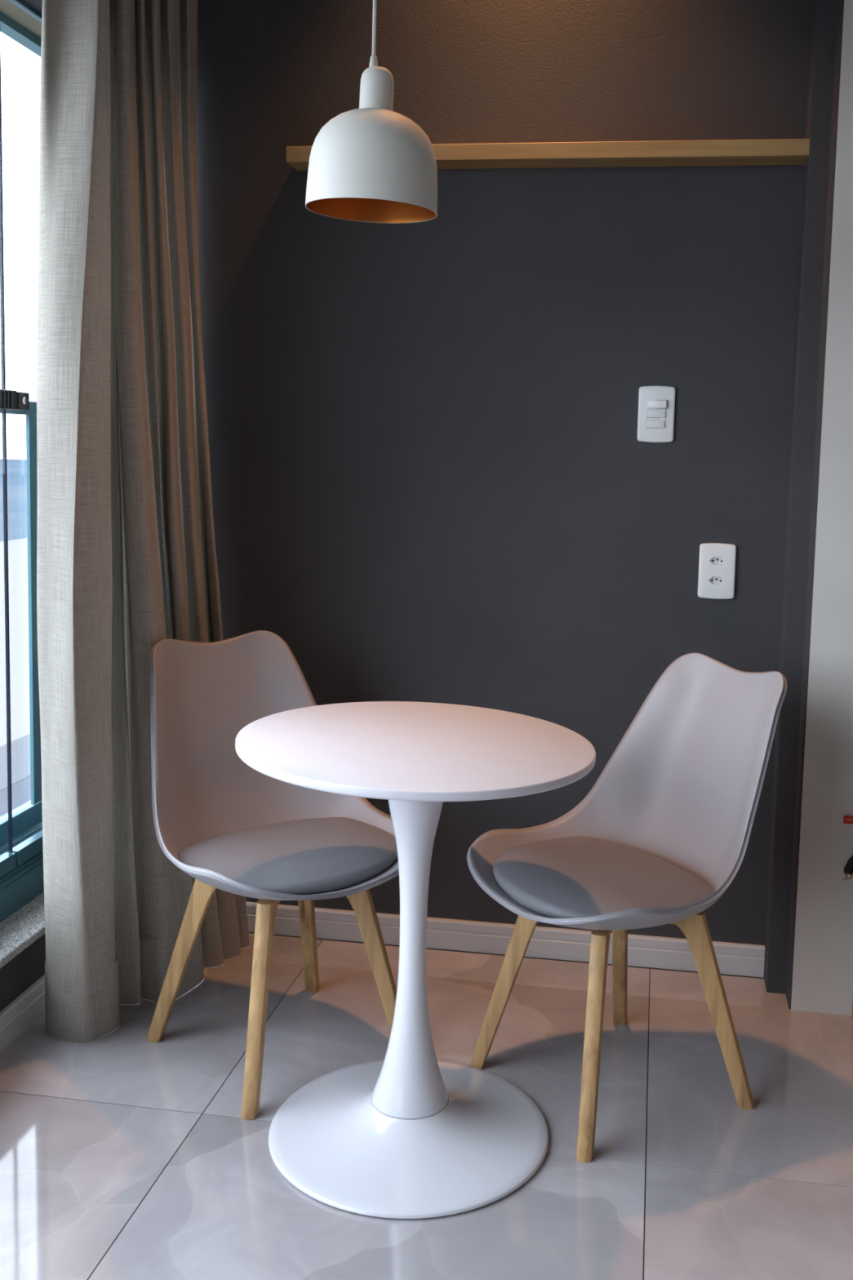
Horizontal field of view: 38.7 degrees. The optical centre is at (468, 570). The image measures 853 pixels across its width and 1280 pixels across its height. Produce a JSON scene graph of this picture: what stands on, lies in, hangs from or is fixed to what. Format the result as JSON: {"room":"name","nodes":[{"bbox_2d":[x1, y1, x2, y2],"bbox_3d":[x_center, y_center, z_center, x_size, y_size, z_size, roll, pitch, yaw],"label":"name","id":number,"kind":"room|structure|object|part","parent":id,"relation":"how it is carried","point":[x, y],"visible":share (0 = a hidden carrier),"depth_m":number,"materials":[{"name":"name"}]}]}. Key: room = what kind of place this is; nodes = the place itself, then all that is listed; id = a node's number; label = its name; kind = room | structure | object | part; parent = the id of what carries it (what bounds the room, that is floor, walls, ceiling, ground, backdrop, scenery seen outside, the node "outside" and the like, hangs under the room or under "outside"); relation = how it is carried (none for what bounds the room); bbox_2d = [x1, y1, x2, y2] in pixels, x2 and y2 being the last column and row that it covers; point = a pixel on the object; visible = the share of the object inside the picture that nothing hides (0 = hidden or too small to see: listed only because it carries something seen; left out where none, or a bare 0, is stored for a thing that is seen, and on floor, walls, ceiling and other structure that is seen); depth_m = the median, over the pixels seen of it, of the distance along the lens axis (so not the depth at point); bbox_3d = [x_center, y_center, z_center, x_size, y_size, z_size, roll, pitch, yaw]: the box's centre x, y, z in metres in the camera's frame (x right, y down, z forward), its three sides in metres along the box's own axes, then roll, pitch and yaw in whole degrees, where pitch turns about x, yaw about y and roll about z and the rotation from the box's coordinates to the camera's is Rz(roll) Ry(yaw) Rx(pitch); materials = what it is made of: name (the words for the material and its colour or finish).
{"room":"dining room","nodes":[
{"label":"dining room","id":0,"kind":"room"},
{"bbox_2d":[0,0,45,1011],"bbox_3d":[-1.275,-0.282,0.622,0.150,3.030,4.880,2,6,9],"label":"wall","id":1,"kind":"structure","parent":0,"point":[18,975],"depth_m":2.57,"materials":[{"name":"grey paint"}]},
{"bbox_2d":[0,0,41,39],"bbox_3d":[-1.323,-1.391,0.399,0.084,0.782,5.040,2,6,9],"label":"trim","id":2,"kind":"structure","parent":1,"relation":"attached to","point":[7,8],"depth_m":2.68,"materials":[{"name":"beige paint"}]},
{"bbox_2d":[0,12,41,57],"bbox_3d":[-1.371,-1.392,0.488,0.038,0.801,5.200,2,6,9],"label":"trim","id":3,"kind":"structure","parent":1,"relation":"attached to","point":[8,26],"depth_m":2.75,"materials":[{"name":"teal metal"}]},
{"bbox_2d":[0,0,44,922],"bbox_3d":[-1.323,-0.056,0.835,0.148,1.962,4.440,2,6,9],"label":"window","id":4,"kind":"structure","parent":1,"relation":"in","point":[21,848],"depth_m":2.76,"materials":[{"name":"teal metal"}]},
{"bbox_3d":[-1.070,0.677,2.287,0.024,0.035,0.782,2,6,9],"label":"rail","id":5,"kind":"part","parent":4,"relation":"part of","materials":[{"name":"teal metal"}]},
{"bbox_2d":[0,389,29,410],"bbox_3d":[-0.976,-0.353,2.497,0.038,0.040,0.232,2,6,9],"label":"lock","id":6,"kind":"object","parent":4,"relation":"attached to","point":[9,399],"visible":1,"depth_m":2.55,"materials":[{"name":"black plastic"}]},
{"bbox_3d":[-1.364,-0.183,0.829,0.038,0.031,4.440,2,6,9],"label":"guard rail","id":7,"kind":"part","parent":4,"relation":"part of","materials":[{"name":"teal metal"}]},
{"bbox_3d":[-1.393,0.844,0.935,0.048,0.150,4.440,2,6,9],"label":"guard rail","id":8,"kind":"part","parent":4,"relation":"part of","materials":[{"name":"teal metal"}]},
{"bbox_3d":[-0.975,0.618,2.885,0.024,0.035,0.419,2,6,9],"label":"rail","id":9,"kind":"part","parent":4,"relation":"part of","materials":[{"name":"teal metal"}]},
{"bbox_3d":[-1.042,0.100,2.926,0.010,0.940,0.063,2,6,9],"label":"guard post","id":10,"kind":"part","parent":4,"relation":"part of","materials":[{"name":"teal metal"}]},
{"bbox_2d":[0,892,44,968],"bbox_3d":[-1.229,0.934,0.918,0.110,0.018,4.440,2,6,9],"label":"window sill","id":11,"kind":"structure","parent":1,"relation":"attached to","point":[25,926],"depth_m":2.58,"materials":[{"name":"stone"}]},
{"bbox_2d":[0,973,44,1053],"bbox_3d":[-1.220,1.106,0.801,0.013,0.074,4.780,2,6,9],"label":"baseboard","id":12,"kind":"structure","parent":1,"relation":"attached to","point":[16,1017],"depth_m":2.54,"materials":[{"name":"white"}]},
{"bbox_2d":[0,931,852,1279],"bbox_3d":[0.446,1.249,0.550,3.390,0.080,4.780,2,6,9],"label":"floor","id":13,"kind":"structure","parent":0,"point":[124,1155],"depth_m":2.19,"materials":[{"name":"grey tile"}]},
{"bbox_2d":[146,630,399,1119],"bbox_3d":[-0.400,0.575,2.498,0.503,0.824,0.565,-3,8,-40],"label":"dining chair","id":14,"kind":"object","parent":13,"relation":"on","point":[231,826],"visible":0.91,"depth_m":2.51,"materials":[{"name":"grey plastic"}]},
{"bbox_3d":[-0.572,0.797,2.507,0.193,0.372,0.030,2,6,5],"label":"leg","id":15,"kind":"part","parent":14,"relation":"part of","materials":[{"name":"brown wood"}]},
{"bbox_3d":[-0.396,0.822,2.309,0.030,0.372,0.181,2,6,5],"label":"leg","id":16,"kind":"part","parent":14,"relation":"part of","materials":[{"name":"brown wood"}]},
{"bbox_2d":[177,817,397,894],"bbox_3d":[-0.351,0.571,2.439,0.437,0.058,0.362,-3,8,-40],"label":"cushion","id":17,"kind":"object","parent":14,"relation":"on","point":[283,855],"depth_m":2.37,"materials":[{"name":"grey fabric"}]},
{"bbox_3d":[-0.361,0.785,2.681,0.030,0.372,0.193,2,6,5],"label":"leg","id":18,"kind":"part","parent":14,"relation":"part of","materials":[{"name":"brown wood"}]},
{"bbox_3d":[-0.198,0.810,2.473,0.181,0.372,0.030,2,6,5],"label":"leg","id":19,"kind":"part","parent":14,"relation":"part of","materials":[{"name":"brown wood"}]},
{"bbox_2d":[235,701,595,1218],"bbox_3d":[-0.100,0.658,2.174,0.629,0.737,0.629,2,6,9],"label":"pedestal table","id":20,"kind":"object","parent":13,"relation":"on","point":[410,1133],"visible":1,"depth_m":2.13,"materials":[{"name":"white paint"}]},
{"bbox_3d":[-0.099,0.640,2.172,0.140,0.644,0.140,2,6,9],"label":"stem","id":21,"kind":"part","parent":20,"relation":"part of","materials":[{"name":"white paint"}]},
{"bbox_2d":[466,653,787,1162],"bbox_3d":[0.313,0.605,2.374,0.565,0.824,0.503,-2,7,-31],"label":"dining chair","id":22,"kind":"object","parent":13,"relation":"on","point":[663,832],"visible":1,"depth_m":2.40,"materials":[{"name":"white plastic"}]},
{"bbox_3d":[0.095,0.822,2.418,0.181,0.372,0.030,3,6,14],"label":"leg","id":23,"kind":"part","parent":22,"relation":"part of","materials":[{"name":"brown wood"}]},
{"bbox_3d":[0.228,0.848,2.200,0.030,0.372,0.181,3,6,14],"label":"leg","id":24,"kind":"part","parent":22,"relation":"part of","materials":[{"name":"brown wood"}]},
{"bbox_2d":[493,835,714,918],"bbox_3d":[0.248,0.596,2.333,0.362,0.058,0.437,-2,7,-31],"label":"cushion","id":25,"kind":"object","parent":22,"relation":"on","point":[551,877],"depth_m":2.28,"materials":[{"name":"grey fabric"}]},
{"bbox_3d":[0.318,0.813,2.562,0.030,0.372,0.193,3,6,14],"label":"leg","id":26,"kind":"part","parent":22,"relation":"part of","materials":[{"name":"brown wood"}]},
{"bbox_3d":[0.460,0.840,2.329,0.193,0.372,0.030,3,6,14],"label":"leg","id":27,"kind":"part","parent":22,"relation":"part of","materials":[{"name":"brown wood"}]},
{"bbox_2d":[196,0,812,945],"bbox_3d":[-0.103,-0.493,2.959,1.732,3.030,0.120,2,6,9],"label":"wall","id":28,"kind":"structure","parent":0,"point":[433,480],"depth_m":2.87,"materials":[{"name":"grey paint"}]},
{"bbox_2d":[245,902,764,977],"bbox_3d":[-0.067,0.907,3.023,1.568,0.074,0.013,2,6,9],"label":"baseboard","id":29,"kind":"structure","parent":28,"relation":"attached to","point":[552,943],"depth_m":2.98,"materials":[{"name":"white"}]},
{"bbox_2d":[286,138,809,170],"bbox_3d":[0.171,-0.945,2.763,1.188,0.036,0.092,2,6,9],"label":"wall shelf","id":30,"kind":"object","parent":28,"relation":"attached to","point":[771,152],"visible":0.82,"depth_m":2.71,"materials":[{"name":"brown wood"}]},
{"bbox_2d":[636,386,675,442],"bbox_3d":[0.436,-0.362,2.815,0.084,0.131,0.019,2,6,9],"label":"light switch","id":31,"kind":"object","parent":28,"relation":"attached to","point":[656,404],"visible":1,"depth_m":2.81,"materials":[{"name":"white plastic"}]},
{"bbox_2d":[697,542,736,599],"bbox_3d":[0.581,0.003,2.833,0.084,0.131,0.009,2,6,9],"label":"power outlet","id":32,"kind":"object","parent":28,"relation":"attached to","point":[717,561],"visible":1,"depth_m":2.83,"materials":[{"name":"white plastic"}]},
{"bbox_2d":[709,576,724,583],"bbox_3d":[0.580,0.024,2.837,0.034,0.016,0.002,2,6,9],"label":"socket","id":33,"kind":"object","parent":32,"relation":"attached to","point":[713,580],"depth_m":2.84,"materials":[{"name":"white plastic"}]},
{"bbox_2d":[710,556,724,564],"bbox_3d":[0.582,-0.022,2.832,0.034,0.016,0.002,2,6,9],"label":"socket","id":34,"kind":"object","parent":32,"relation":"attached to","point":[713,560],"depth_m":2.83,"materials":[{"name":"white plastic"}]},
{"bbox_2d":[764,0,844,1008],"bbox_3d":[0.763,-0.490,2.735,0.047,2.950,0.290,2,6,9],"label":"wall column","id":35,"kind":"structure","parent":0,"point":[827,15],"depth_m":2.69,"materials":[{"name":"grey paint"}]},
{"bbox_2d":[791,0,852,1015],"bbox_3d":[1.704,-0.452,2.587,1.861,2.950,0.294,2,6,9],"label":"wall","id":36,"kind":"structure","parent":0,"point":[823,970],"depth_m":2.65,"materials":[{"name":"white paint"}]},
{"bbox_2d":[842,815,852,879],"bbox_3d":[0.862,0.568,2.661,0.077,0.237,0.021,2,6,9],"label":"hanging cable","id":37,"kind":"object","parent":36,"relation":"attached to","point":[848,868],"visible":1,"depth_m":2.67,"materials":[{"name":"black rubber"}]},
{"bbox_3d":[0.483,-1.776,0.247,3.660,0.100,4.980,2,6,9],"label":"ceiling","id":38,"kind":"structure","parent":0,"visible":0},
{"bbox_2d":[305,0,437,223],"bbox_3d":[-0.150,-1.259,1.994,0.224,1.312,0.224,2,6,9],"label":"pendant lamp","id":39,"kind":"object","parent":38,"relation":"hanging from","point":[371,162],"visible":1,"depth_m":1.98,"materials":[{"name":"white metal"}]},
{"bbox_3d":[-0.143,-1.361,1.983,0.014,1.010,0.006,2,6,9],"label":"cord","id":40,"kind":"part","parent":39,"relation":"part of","materials":[{"name":"white paint"}]},
{"bbox_3d":[-0.998,-1.744,0.628,0.040,0.105,4.460,2,6,9],"label":"track","id":41,"kind":"object","parent":38,"relation":"attached to","visible":0},
{"bbox_2d":[36,0,249,1042],"bbox_3d":[-0.699,-0.457,2.610,0.205,2.839,0.709,3,6,18],"label":"curtain","id":42,"kind":"object","parent":41,"relation":"hanging from","point":[126,562],"visible":0.84,"depth_m":2.50,"materials":[{"name":"fabric"}]},
{"label":"outside","id":43,"kind":"structure","parent":0,"visible":0},
{"bbox_2d":[0,733,30,791],"bbox_3d":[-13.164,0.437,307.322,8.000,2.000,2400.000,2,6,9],"label":"promenade","id":44,"kind":"structure","parent":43,"point":[20,748],"depth_m":115.82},
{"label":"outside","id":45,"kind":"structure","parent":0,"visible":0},
{"bbox_2d":[0,775,31,817],"bbox_3d":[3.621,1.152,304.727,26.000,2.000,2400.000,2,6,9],"label":"road","id":46,"kind":"structure","parent":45,"point":[20,790],"depth_m":104.98,"materials":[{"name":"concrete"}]},
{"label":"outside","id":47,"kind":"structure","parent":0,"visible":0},
{"bbox_2d":[0,537,30,746],"bbox_3d":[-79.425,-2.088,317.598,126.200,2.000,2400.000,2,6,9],"label":"sand beach","id":48,"kind":"structure","parent":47,"point":[17,548],"depth_m":182.72,"materials":[{"name":"grey"}]},
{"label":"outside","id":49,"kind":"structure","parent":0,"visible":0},
{"bbox_2d":[0,458,26,542],"bbox_3d":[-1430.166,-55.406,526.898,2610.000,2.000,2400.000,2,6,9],"label":"sea","id":50,"kind":"structure","parent":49,"point":[15,468],"depth_m":591.85,"materials":[{"name":"liquid"}]}
]}

